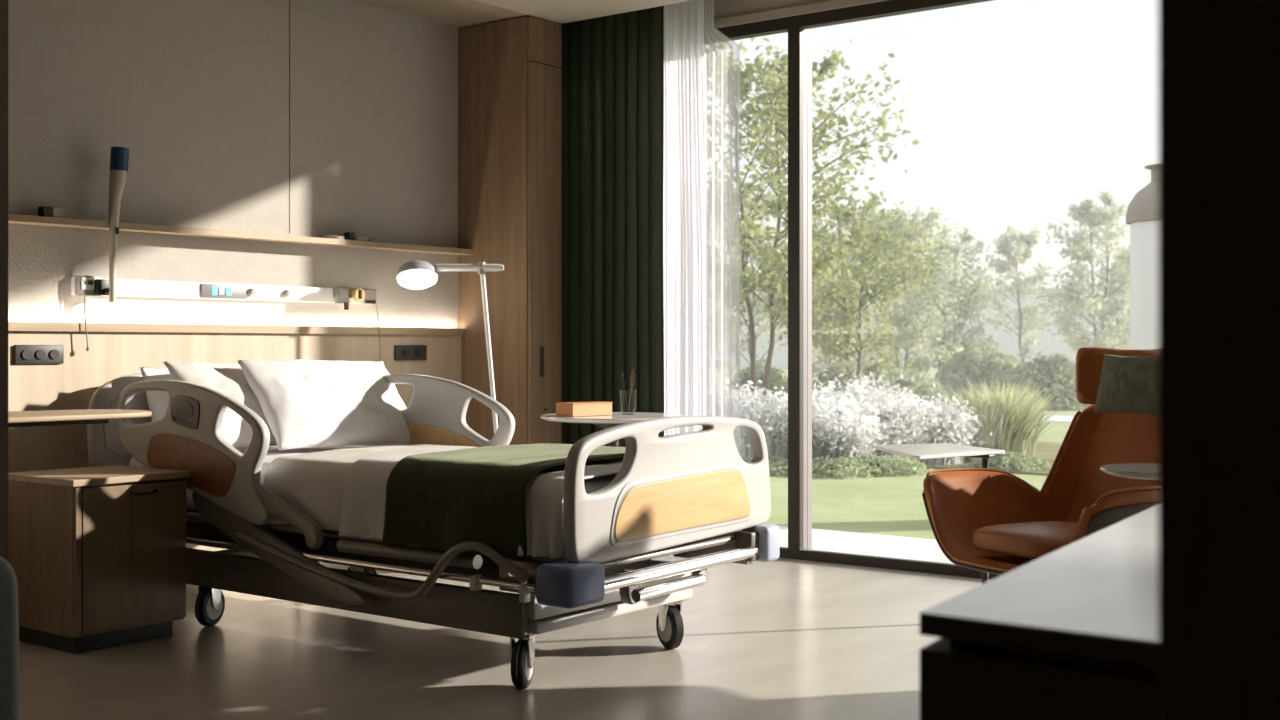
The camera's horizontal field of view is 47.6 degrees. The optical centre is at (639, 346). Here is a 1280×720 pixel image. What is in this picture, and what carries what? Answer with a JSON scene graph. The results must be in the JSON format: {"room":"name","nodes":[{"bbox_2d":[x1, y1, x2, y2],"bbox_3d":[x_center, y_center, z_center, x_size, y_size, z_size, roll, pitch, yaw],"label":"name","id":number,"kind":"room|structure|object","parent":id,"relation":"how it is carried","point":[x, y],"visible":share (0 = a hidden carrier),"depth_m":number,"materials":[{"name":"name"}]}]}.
{"room":"hospital room","nodes":[
{"label":"hospital room","id":0,"kind":"room"},
{"bbox_2d":[0,0,7,561],"bbox_3d":[-2.584,-0.275,2.202,0.100,2.550,3.350,0,0,37],"label":"wall partition","id":1,"kind":"structure","parent":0,"point":[3,3],"depth_m":3.49,"materials":[{"name":"brown"}]},
{"bbox_2d":[8,0,459,327],"bbox_3d":[-2.628,-0.450,4.913,0.150,2.900,7.600,0,0,37],"label":"wall","id":2,"kind":"structure","parent":0,"point":[196,92],"depth_m":6.01,"materials":[{"name":"beige paint"}]},
{"bbox_2d":[14,345,63,363],"bbox_3d":[-2.194,0.027,5.299,0.018,0.070,0.190,0,0,37],"label":"power outlet","id":3,"kind":"object","parent":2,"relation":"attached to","point":[23,354],"visible":1,"depth_m":5.29,"materials":[{"name":"grey"}]},
{"bbox_2d":[21,349,30,358],"bbox_3d":[-2.223,0.027,5.253,0.008,0.036,0.036,0,0,37],"label":"socket","id":4,"kind":"object","parent":3,"relation":"attached to","point":[25,353],"depth_m":5.25,"materials":[{"name":"black plastic"}]},
{"bbox_2d":[36,349,44,358],"bbox_3d":[-2.190,0.027,5.296,0.008,0.036,0.036,0,0,37],"label":"socket","id":5,"kind":"object","parent":3,"relation":"attached to","point":[40,353],"depth_m":5.29,"materials":[{"name":"black plastic"}]},
{"bbox_2d":[49,349,58,358],"bbox_3d":[-2.157,0.027,5.339,0.008,0.036,0.036,0,0,37],"label":"socket","id":6,"kind":"object","parent":3,"relation":"attached to","point":[53,353],"depth_m":5.34,"materials":[{"name":"black plastic"}]},
{"bbox_2d":[71,275,375,309],"bbox_3d":[-1.649,-0.216,5.998,0.080,0.103,1.486,0,0,37],"label":"rail","id":7,"kind":"object","parent":2,"relation":"attached to","point":[95,286],"visible":1,"depth_m":5.93,"materials":[{"name":"white paint"}]},
{"bbox_2d":[84,293,89,350],"bbox_3d":[-2.069,-0.093,5.423,0.020,0.215,0.011,0,0,-30],"label":"pull cord","id":8,"kind":"object","parent":7,"relation":"hanging from","point":[87,347],"visible":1,"depth_m":5.42,"materials":[{"name":"grey plastic"}]},
{"bbox_2d":[75,275,100,296],"bbox_3d":[-2.076,-0.230,5.453,0.021,0.077,0.101,0,0,37],"label":"socket","id":9,"kind":"object","parent":7,"relation":"attached to","point":[89,285],"depth_m":5.44,"materials":[{"name":"grey plastic"}]},
{"bbox_2d":[105,147,128,301],"bbox_3d":[-1.976,-0.462,5.486,0.078,0.584,0.077,0,0,37],"label":"wand","id":10,"kind":"object","parent":7,"relation":"attached to","point":[119,156],"visible":1,"depth_m":5.45,"materials":[{"name":"beige plastic"}]},
{"bbox_2d":[361,289,375,303],"bbox_3d":[-1.227,-0.229,6.561,0.019,0.067,0.080,0,0,37],"label":"outlet","id":11,"kind":"object","parent":7,"relation":"attached to","point":[369,294],"depth_m":6.55,"materials":[{"name":"white plastic"}]},
{"bbox_2d":[376,304,380,360],"bbox_3d":[-1.186,-0.045,6.594,0.015,0.331,0.045,0,0,28],"label":"pull cord","id":12,"kind":"object","parent":7,"relation":"hanging from","point":[376,304],"visible":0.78,"depth_m":6.58,"materials":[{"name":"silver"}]},
{"bbox_2d":[8,331,461,596],"bbox_3d":[-2.113,0.471,5.441,0.025,1.058,4.063,0,0,37],"label":"wall panel","id":13,"kind":"object","parent":2,"relation":"attached to","point":[69,385],"depth_m":5.59,"materials":[{"name":"brown wood"}]},
{"bbox_2d":[8,322,463,334],"bbox_3d":[-2.105,-0.074,5.434,0.045,0.032,4.063,0,0,37],"label":"trim","id":14,"kind":"structure","parent":2,"relation":"attached to","point":[12,326],"depth_m":5.91,"materials":[{"name":"brown wood"}]},
{"bbox_2d":[8,214,472,254],"bbox_3d":[-2.083,-0.460,5.418,0.100,0.025,4.063,0,0,37],"label":"wall shelf","id":15,"kind":"object","parent":2,"relation":"attached to","point":[12,218],"visible":1,"depth_m":5.88,"materials":[{"name":"brown wood"}]},
{"bbox_2d":[38,206,52,216],"bbox_3d":[-2.172,-0.492,5.294,0.040,0.040,0.036,0,0,37],"label":"box","id":16,"kind":"object","parent":15,"relation":"on","point":[45,211],"visible":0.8,"depth_m":5.28,"materials":[{"name":"black plastic"}]},
{"bbox_2d":[53,208,63,217],"bbox_3d":[-2.148,-0.491,5.333,0.040,0.038,0.044,0,0,37],"label":"box","id":17,"kind":"object","parent":15,"relation":"on","point":[57,212],"visible":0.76,"depth_m":5.32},
{"bbox_2d":[322,235,344,238],"bbox_3d":[-1.347,-0.480,6.370,0.100,0.016,0.100,0,0,37],"label":"dish","id":18,"kind":"object","parent":15,"relation":"on","point":[328,236],"visible":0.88,"depth_m":6.33,"materials":[{"name":"beige plastic"}]},
{"bbox_2d":[344,232,353,239],"bbox_3d":[-1.292,-0.490,6.441,0.040,0.036,0.030,0,0,37],"label":"box","id":19,"kind":"object","parent":15,"relation":"on","point":[348,235],"visible":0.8,"depth_m":6.43,"materials":[{"name":"black plastic"}]},
{"bbox_2d":[354,236,367,240],"bbox_3d":[-1.256,-0.483,6.489,0.040,0.022,0.070,0,0,37],"label":"box","id":20,"kind":"object","parent":15,"relation":"on","point":[359,238],"visible":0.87,"depth_m":6.47,"materials":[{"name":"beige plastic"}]},
{"bbox_2d":[289,0,289,232],"bbox_3d":[-1.510,-1.023,6.247,0.002,1.066,0.004,0,0,37],"label":"trim","id":21,"kind":"structure","parent":2,"relation":"attached to","point":[289,0],"depth_m":6.25,"materials":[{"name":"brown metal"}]},
{"bbox_2d":[394,345,426,359],"bbox_3d":[-1.069,0.027,6.767,0.018,0.070,0.200,0,0,37],"label":"power outlet","id":22,"kind":"object","parent":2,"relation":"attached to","point":[401,352],"visible":1,"depth_m":6.76,"materials":[{"name":"grey"}]},
{"bbox_2d":[402,349,408,356],"bbox_3d":[-1.089,0.027,6.732,0.008,0.036,0.036,0,0,37],"label":"socket","id":23,"kind":"object","parent":22,"relation":"attached to","point":[405,352],"depth_m":6.73,"materials":[{"name":"black plastic"}]},
{"bbox_2d":[415,349,420,356],"bbox_3d":[-1.040,0.027,6.796,0.008,0.036,0.036,0,0,37],"label":"socket","id":24,"kind":"object","parent":22,"relation":"attached to","point":[417,351],"depth_m":6.79,"materials":[{"name":"black plastic"}]},
{"bbox_2d":[349,0,556,27],"bbox_3d":[-2.628,-1.588,4.403,0.470,0.064,6.790,0,0,37],"label":"trim","id":25,"kind":"structure","parent":2,"relation":"attached to","point":[456,13],"depth_m":6.71,"materials":[{"name":"beige"}]},
{"bbox_2d":[18,555,991,719],"bbox_3d":[0.966,1.050,2.082,9.200,0.100,7.480,0,0,37],"label":"floor","id":26,"kind":"structure","parent":0,"point":[781,638],"depth_m":4.58,"materials":[{"name":"beige concrete"}]},
{"bbox_2d":[0,556,18,719],"bbox_3d":[-1.457,0.672,2.463,0.570,0.657,0.543,0,0,37],"label":"upholstered chair","id":27,"kind":"object","parent":26,"relation":"on","point":[9,631],"visible":1,"depth_m":2.48,"materials":[{"name":"grey fabric"}]},
{"bbox_2d":[8,409,151,427],"bbox_3d":[-1.843,0.599,4.290,0.375,0.802,0.766,0,0,37],"label":"table","id":28,"kind":"object","parent":26,"relation":"on","point":[88,416],"visible":1,"depth_m":4.30,"materials":[{"name":"brown wood"}]},
{"bbox_2d":[8,465,190,653],"bbox_3d":[-1.849,0.714,4.955,0.456,0.572,0.445,0,0,37],"label":"base cabinet","id":29,"kind":"object","parent":26,"relation":"on","point":[97,555],"visible":0.96,"depth_m":4.82,"materials":[{"name":"brown wood"}]},
{"bbox_2d":[87,373,779,688],"bbox_3d":[-0.789,0.540,5.089,2.395,0.920,1.157,0,0,37],"label":"hospital bed","id":30,"kind":"object","parent":26,"relation":"on","point":[690,495],"visible":0.86,"depth_m":4.60,"materials":[{"name":"grey plastic"}]},
{"bbox_2d":[129,445,621,552],"bbox_3d":[-0.809,0.493,5.100,2.170,0.197,0.860,0,0,37],"label":"mattress","id":31,"kind":"object","parent":30,"relation":"on","point":[591,485],"visible":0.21,"depth_m":5.17,"materials":[{"name":"white fabric"}]},
{"bbox_2d":[140,367,247,447],"bbox_3d":[-1.685,0.245,5.602,0.173,0.344,0.503,0,0,35],"label":"pillow","id":32,"kind":"object","parent":31,"relation":"on","point":[158,401],"visible":0.07,"depth_m":5.43,"materials":[{"name":"white fabric"}]},
{"bbox_2d":[162,361,276,447],"bbox_3d":[-1.489,0.218,5.552,0.297,0.334,0.630,0,0,33],"label":"pillow","id":33,"kind":"object","parent":31,"relation":"on","point":[229,379],"visible":0.34,"depth_m":5.39,"materials":[{"name":"beige fabric"}]},
{"bbox_2d":[236,359,409,450],"bbox_3d":[-1.191,0.218,5.652,0.303,0.341,0.705,0,0,42],"label":"pillow","id":34,"kind":"object","parent":31,"relation":"on","point":[305,403],"visible":0.98,"depth_m":5.55,"materials":[{"name":"white fabric"}]},
{"bbox_2d":[263,444,474,530],"bbox_3d":[-0.804,0.476,5.095,0.498,0.230,0.941,0,0,37],"label":"sheet","id":35,"kind":"object","parent":31,"relation":"on","point":[312,483],"visible":0.52,"depth_m":4.79,"materials":[{"name":"beige fabric"}]},
{"bbox_2d":[338,448,466,539],"bbox_3d":[-0.570,0.475,4.917,0.266,0.252,0.971,0,0,37],"label":"sheet","id":36,"kind":"object","parent":31,"relation":"on","point":[365,480],"visible":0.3,"depth_m":4.57,"materials":[{"name":"white fabric"}]},
{"bbox_2d":[382,443,624,558],"bbox_3d":[-0.282,0.470,4.697,0.618,0.280,1.007,0,0,37],"label":"throw blanket","id":37,"kind":"object","parent":31,"relation":"on","point":[444,499],"visible":0.7,"depth_m":4.34,"materials":[{"name":"green fabric"}]},
{"bbox_2d":[518,461,622,558],"bbox_3d":[-0.008,0.478,4.488,0.179,0.237,0.975,0,0,37],"label":"sheet","id":38,"kind":"object","parent":31,"relation":"on","point":[544,493],"visible":0.35,"depth_m":4.12,"materials":[{"name":"white fabric"}]},
{"bbox_2d":[396,261,503,434],"bbox_3d":[-0.770,0.309,6.450,0.622,1.381,0.259,0,0,-2],"label":"floor lamp","id":39,"kind":"object","parent":26,"relation":"on","point":[416,275],"visible":0.68,"depth_m":6.42,"materials":[{"name":"white metal"}]},
{"bbox_2d":[397,269,436,289],"bbox_3d":[-0.987,-0.300,6.430,0.171,0.087,0.174,0,0,37],"label":"diffuser","id":40,"kind":"object","parent":39,"relation":"attached to","point":[416,279],"depth_m":6.38,"materials":[{"name":"white plastic"}]},
{"bbox_2d":[458,16,560,444],"bbox_3d":[-0.627,-0.275,7.005,0.476,2.549,0.229,0,0,37],"label":"wardrobe","id":41,"kind":"object","parent":26,"relation":"on","point":[509,71],"visible":0.86,"depth_m":6.89,"materials":[{"name":"brown wood"}]},
{"bbox_2d":[540,412,684,446],"bbox_3d":[-0.109,0.639,5.905,0.594,0.722,0.594,0,0,37],"label":"round table","id":42,"kind":"object","parent":26,"relation":"on","point":[603,421],"visible":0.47,"depth_m":5.80,"materials":[{"name":"white laminate"}]},
{"bbox_2d":[555,401,612,416],"bbox_3d":[-0.226,0.250,5.869,0.104,0.054,0.224,0,0,44],"label":"box","id":43,"kind":"object","parent":42,"relation":"on","point":[588,408],"visible":1,"depth_m":5.81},
{"bbox_3d":[-0.049,0.228,5.960,0.070,0.100,0.070,0,0,37],"label":"drinking glass","id":44,"kind":"object","parent":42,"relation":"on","visible":0},
{"bbox_2d":[620,369,635,410],"bbox_3d":[-0.043,0.176,5.966,0.077,0.175,0.054,0,0,37],"label":"sprigs","id":45,"kind":"object","parent":44,"relation":"in","point":[631,375],"visible":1,"depth_m":5.95,"materials":[{"name":"brown"}]},
{"bbox_2d":[872,443,1009,583],"bbox_3d":[1.069,0.685,5.293,0.608,0.630,0.519,0,0,-31],"label":"tray table","id":46,"kind":"object","parent":26,"relation":"on","point":[935,450],"visible":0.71,"depth_m":5.20,"materials":[{"name":"white laminate"}]},
{"bbox_2d":[920,504,1158,719],"bbox_3d":[1.260,0.630,1.575,1.717,0.740,1.467,0,0,37],"label":"desk","id":47,"kind":"object","parent":26,"relation":"on","point":[1071,632],"visible":0.59,"depth_m":1.39,"materials":[{"name":"white laminate"}]},
{"bbox_2d":[922,347,1158,574],"bbox_3d":[1.284,0.499,4.301,0.611,0.997,0.735,0,0,-30],"label":"lounge chair","id":48,"kind":"object","parent":26,"relation":"on","point":[994,521],"visible":0.44,"depth_m":4.48,"materials":[{"name":"orange leather"}]},
{"bbox_2d":[973,521,1077,558],"bbox_3d":[1.202,0.565,4.253,0.369,0.085,0.378,0,0,-30],"label":"seat cushion","id":49,"kind":"object","parent":48,"relation":"on","point":[1032,540],"depth_m":4.16,"materials":[{"name":"brown leather"}]},
{"bbox_2d":[1094,354,1158,414],"bbox_3d":[1.482,0.113,4.317,0.116,0.180,0.302,0,0,-27],"label":"cushion","id":50,"kind":"object","parent":48,"relation":"on","point":[1128,384],"visible":0.76,"depth_m":4.30,"materials":[{"name":"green fabric"}]},
{"bbox_2d":[1100,463,1158,479],"bbox_3d":[1.201,0.638,3.300,0.296,0.724,0.296,0,0,37],"label":"round table","id":51,"kind":"object","parent":26,"relation":"on","point":[1150,471],"visible":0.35,"depth_m":3.27,"materials":[{"name":"white laminate"}]},
{"bbox_2d":[476,0,691,23],"bbox_3d":[0.983,-1.585,1.635,8.630,0.070,6.790,0,0,37],"label":"ceiling","id":52,"kind":"structure","parent":0,"point":[559,11],"depth_m":6.60,"materials":[{"name":"beige"}]},
{"bbox_2d":[704,0,830,21],"bbox_3d":[3.276,-0.450,5.011,9.100,2.900,0.200,0,0,37],"label":"wall window","id":53,"kind":"structure","parent":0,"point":[713,9],"depth_m":7.02,"materials":[{"name":"beige"}]},
{"bbox_2d":[663,0,708,435],"bbox_3d":[0.240,-0.435,6.947,0.526,2.840,0.115,0,0,37],"label":"sheer curtain","id":54,"kind":"object","parent":53,"relation":"hanging from","point":[685,218],"visible":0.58,"depth_m":6.91,"materials":[{"name":"white fabric"}]},
{"bbox_2d":[704,0,1000,578],"bbox_3d":[1.706,-0.285,6.152,4.660,2.630,0.140,0,0,37],"label":"window","id":55,"kind":"structure","parent":53,"relation":"attached to","point":[799,547],"depth_m":6.84,"materials":[{"name":"brown metal"}]},
{"bbox_3d":[1.124,-1.856,6.018,4.440,0.012,0.040,0,0,37],"label":"track","id":56,"kind":"object","parent":53,"relation":"attached to","visible":0},
{"bbox_2d":[557,6,663,446],"bbox_3d":[-0.265,-0.435,7.076,0.938,2.840,0.092,0,0,37],"label":"curtain","id":57,"kind":"object","parent":56,"relation":"hanging from","point":[612,68],"visible":0.51,"depth_m":6.96,"materials":[{"name":"green fabric"}]},
{"bbox_2d":[1159,0,1279,719],"bbox_3d":[1.455,-0.275,0.081,2.790,2.550,0.100,0,0,37],"label":"wall","id":58,"kind":"structure","parent":0,"point":[1219,60],"depth_m":0.87,"materials":[{"name":"brown wood"}]},
{"label":"outside","id":59,"kind":"structure","parent":0,"visible":0},
{"bbox_2d":[709,367,1082,538],"bbox_3d":[21.879,1.130,69.619,190.000,0.140,122.880,0,0,37],"label":"lawn","id":60,"kind":"structure","parent":59,"point":[891,505],"depth_m":10.21,"materials":[{"name":"green plant"}]},
{"bbox_2d":[709,379,765,416],"bbox_3d":[0.691,0.673,13.203,1.325,0.774,1.315,0,0,-18],"label":"blossom","id":61,"kind":"object","parent":60,"relation":"on","point":[712,395],"visible":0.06,"depth_m":12.98,"materials":[{"name":"white plant"}]},
{"bbox_2d":[707,207,777,362],"bbox_3d":[1.371,-1.063,31.042,3.274,4.262,2.693,0,0,12],"label":"tree","id":62,"kind":"object","parent":60,"relation":"on","point":[712,321],"visible":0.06,"depth_m":30.80,"materials":[{"name":"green plant"}]},
{"bbox_2d":[720,358,787,398],"bbox_3d":[1.680,0.638,19.997,1.436,0.963,1.443,0,0,37],"label":"shrub","id":63,"kind":"object","parent":60,"relation":"on","point":[777,378],"visible":0.26,"depth_m":19.78,"materials":[{"name":"green plant"}]},
{"bbox_2d":[708,176,812,377],"bbox_3d":[1.846,-1.110,26.994,2.878,4.362,2.968,0,0,-9],"label":"tree","id":64,"kind":"object","parent":60,"relation":"on","point":[730,327],"visible":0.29,"depth_m":26.78,"materials":[{"name":"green plant"}]},
{"bbox_2d":[742,454,787,475],"bbox_3d":[1.046,0.992,12.201,0.827,0.196,0.811,0,0,37],"label":"plant","id":65,"kind":"object","parent":60,"relation":"on","point":[782,463],"visible":0.36,"depth_m":12.05,"materials":[{"name":"green plant"}]},
{"bbox_2d":[709,378,834,468],"bbox_3d":[1.143,0.664,12.771,1.309,0.792,1.171,0,0,19],"label":"blossom","id":66,"kind":"object","parent":60,"relation":"on","point":[775,408],"visible":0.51,"depth_m":12.47,"materials":[{"name":"white plant"}]},
{"bbox_2d":[754,226,902,377],"bbox_3d":[3.575,-0.597,25.885,2.766,3.326,2.244,0,0,-14],"label":"tree","id":67,"kind":"object","parent":60,"relation":"on","point":[821,362],"visible":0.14,"depth_m":25.88,"materials":[{"name":"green plant"}]},
{"bbox_2d":[770,393,896,459],"bbox_3d":[1.646,0.728,12.582,1.163,0.663,1.105,0,0,-34],"label":"blossom","id":68,"kind":"object","parent":60,"relation":"on","point":[833,436],"visible":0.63,"depth_m":12.30,"materials":[{"name":"white plant"}]},
{"bbox_2d":[787,455,882,478],"bbox_3d":[1.617,0.991,11.992,0.795,0.198,0.798,0,0,37],"label":"plant","id":69,"kind":"object","parent":60,"relation":"on","point":[827,466],"visible":0.89,"depth_m":11.82,"materials":[{"name":"green plant"}]},
{"bbox_2d":[812,368,871,405],"bbox_3d":[2.730,0.699,19.978,1.359,0.822,1.366,0,0,37],"label":"shrub","id":70,"kind":"object","parent":60,"relation":"on","point":[824,379],"visible":0.09,"depth_m":19.78,"materials":[{"name":"green plant"}]},
{"bbox_2d":[739,526,953,563],"bbox_3d":[1.608,1.075,7.027,18.000,0.090,1.130,0,0,37],"label":"terrace","id":71,"kind":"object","parent":60,"relation":"on","point":[911,548],"depth_m":7.52,"materials":[{"name":"concrete"}]},
{"bbox_2d":[757,190,946,387],"bbox_3d":[3.043,-0.531,20.064,2.568,3.194,2.390,0,0,24],"label":"tree","id":72,"kind":"object","parent":60,"relation":"on","point":[841,318],"visible":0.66,"depth_m":19.75,"materials":[{"name":"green plant"}]},
{"bbox_2d":[820,208,934,385],"bbox_3d":[5.705,-1.202,35.912,2.836,4.536,2.783,0,0,-6],"label":"tree","id":73,"kind":"object","parent":60,"relation":"on","point":[878,214],"visible":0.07,"depth_m":35.86,"materials":[{"name":"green plant"}]},
{"bbox_2d":[844,453,932,476],"bbox_3d":[2.069,0.990,12.199,0.771,0.196,0.800,0,0,-9],"label":"plant","id":74,"kind":"object","parent":60,"relation":"on","point":[888,465],"visible":0.73,"depth_m":12.03,"materials":[{"name":"green plant"}]},
{"bbox_2d":[839,205,983,373],"bbox_3d":[5.586,-0.948,29.923,3.021,4.034,2.460,0,0,26],"label":"tree","id":75,"kind":"object","parent":60,"relation":"on","point":[922,361],"visible":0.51,"depth_m":29.55,"materials":[{"name":"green plant"}]},
{"bbox_2d":[873,368,952,405],"bbox_3d":[4.391,0.728,23.971,1.638,0.781,1.640,0,0,37],"label":"shrub","id":76,"kind":"object","parent":60,"relation":"on","point":[922,384],"visible":0.46,"depth_m":23.65,"materials":[{"name":"green plant"}]},
{"bbox_2d":[709,288,1128,367],"bbox_3d":[17.854,-0.895,74.732,29.386,3.910,6.600,0,0,24],"label":"building","id":77,"kind":"structure","parent":60,"relation":"on","point":[1049,343],"depth_m":71.47,"materials":[{"name":"white"}]},
{"bbox_2d":[908,227,1010,369],"bbox_3d":[7.056,-0.860,32.989,2.431,3.857,2.504,0,0,-18],"label":"tree","id":78,"kind":"object","parent":60,"relation":"on","point":[957,313],"visible":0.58,"depth_m":32.66,"materials":[{"name":"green plant"}]},
{"bbox_2d":[933,345,1028,401],"bbox_3d":[6.392,0.548,27.005,2.163,1.179,2.160,0,0,37],"label":"shrub","id":79,"kind":"object","parent":60,"relation":"on","point":[973,365],"visible":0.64,"depth_m":26.63,"materials":[{"name":"green plant"}]},
{"bbox_2d":[919,441,1061,475],"bbox_3d":[2.232,1.075,15.710,10.050,0.070,4.825,0,0,37],"label":"garden bed","id":80,"kind":"object","parent":60,"relation":"on","point":[1048,451],"visible":0.03,"depth_m":13.17,"materials":[{"name":"soil"}]},
{"bbox_2d":[704,37,918,394],"bbox_3d":[1.556,-1.264,17.036,2.890,4.664,3.225,0,0,37],"label":"tree","id":81,"kind":"object","parent":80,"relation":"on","point":[731,77],"visible":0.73,"depth_m":16.73,"materials":[{"name":"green plant"}]},
{"bbox_2d":[785,371,923,408],"bbox_3d":[2.139,0.647,14.577,1.670,0.825,1.686,0,0,37],"label":"blossom","id":82,"kind":"object","parent":80,"relation":"on","point":[827,391],"visible":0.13,"depth_m":14.40,"materials":[{"name":"white plant"}]},
{"bbox_2d":[829,383,945,464],"bbox_3d":[2.119,0.686,12.907,1.162,0.747,1.214,0,0,5],"label":"blossom","id":83,"kind":"object","parent":80,"relation":"on","point":[905,435],"visible":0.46,"depth_m":12.62,"materials":[{"name":"white plant"}]},
{"bbox_2d":[869,383,991,464],"bbox_3d":[2.557,0.693,13.079,1.124,0.735,1.096,0,0,1],"label":"blossom","id":84,"kind":"object","parent":80,"relation":"on","point":[956,431],"visible":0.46,"depth_m":12.83,"materials":[{"name":"white plant"}]},
{"bbox_2d":[928,391,965,411],"bbox_3d":[3.151,0.736,13.999,1.033,0.647,1.007,0,0,-37],"label":"ornamental grass","id":85,"kind":"object","parent":80,"relation":"on","point":[940,391],"depth_m":14.04,"materials":[{"name":"green plant"}]},
{"bbox_2d":[939,376,1057,460],"bbox_3d":[3.320,0.652,13.433,1.218,0.815,1.305,0,0,37],"label":"ornamental grass","id":86,"kind":"object","parent":80,"relation":"on","point":[1014,423],"depth_m":13.12,"materials":[{"name":"green plant"}]},
{"bbox_2d":[962,451,1052,471],"bbox_3d":[3.189,0.988,12.505,0.797,0.192,0.811,0,0,37],"label":"plant","id":87,"kind":"object","parent":80,"relation":"on","point":[1022,462],"visible":0.8,"depth_m":12.34,"materials":[{"name":"green plant"}]},
{"bbox_2d":[976,225,1065,364],"bbox_3d":[10.400,-1.157,39.962,2.410,4.452,2.393,0,0,25],"label":"tree","id":88,"kind":"object","parent":60,"relation":"on","point":[1025,242],"visible":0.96,"depth_m":39.92,"materials":[{"name":"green plant"}]},
{"bbox_2d":[992,351,1091,410],"bbox_3d":[6.995,0.595,25.015,2.022,1.047,2.052,0,0,37],"label":"shrub","id":89,"kind":"object","parent":60,"relation":"on","point":[1056,377],"visible":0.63,"depth_m":24.56,"materials":[{"name":"green plant"}]},
{"bbox_2d":[1038,415,1073,422],"bbox_3d":[4.599,1.077,22.432,60.000,0.065,1.600,0,0,37],"label":"garden path","id":90,"kind":"structure","parent":60,"relation":"on","point":[1068,419],"depth_m":21.19,"materials":[{"name":"concrete"}]},
{"bbox_2d":[1030,190,1129,352],"bbox_3d":[10.745,-1.303,34.109,3.302,4.743,2.831,0,0,-36],"label":"tree","id":91,"kind":"object","parent":60,"relation":"on","point":[1088,213],"visible":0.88,"depth_m":33.83,"materials":[{"name":"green plant"}]},
{"bbox_2d":[1112,245,1129,348],"bbox_3d":[13.340,-1.026,37.993,2.353,4.195,2.585,0,0,37],"label":"tree","id":92,"kind":"object","parent":60,"relation":"on","point":[1128,284],"visible":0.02,"depth_m":38.24,"materials":[{"name":"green plant"}]},
{"bbox_2d":[1126,164,1158,349],"bbox_3d":[3.300,-0.035,9.000,0.560,2.190,0.560,0,0,37],"label":"garden lamp","id":93,"kind":"object","parent":60,"relation":"on","point":[1142,214],"visible":0.15,"depth_m":8.88,"materials":[{"name":"white"}]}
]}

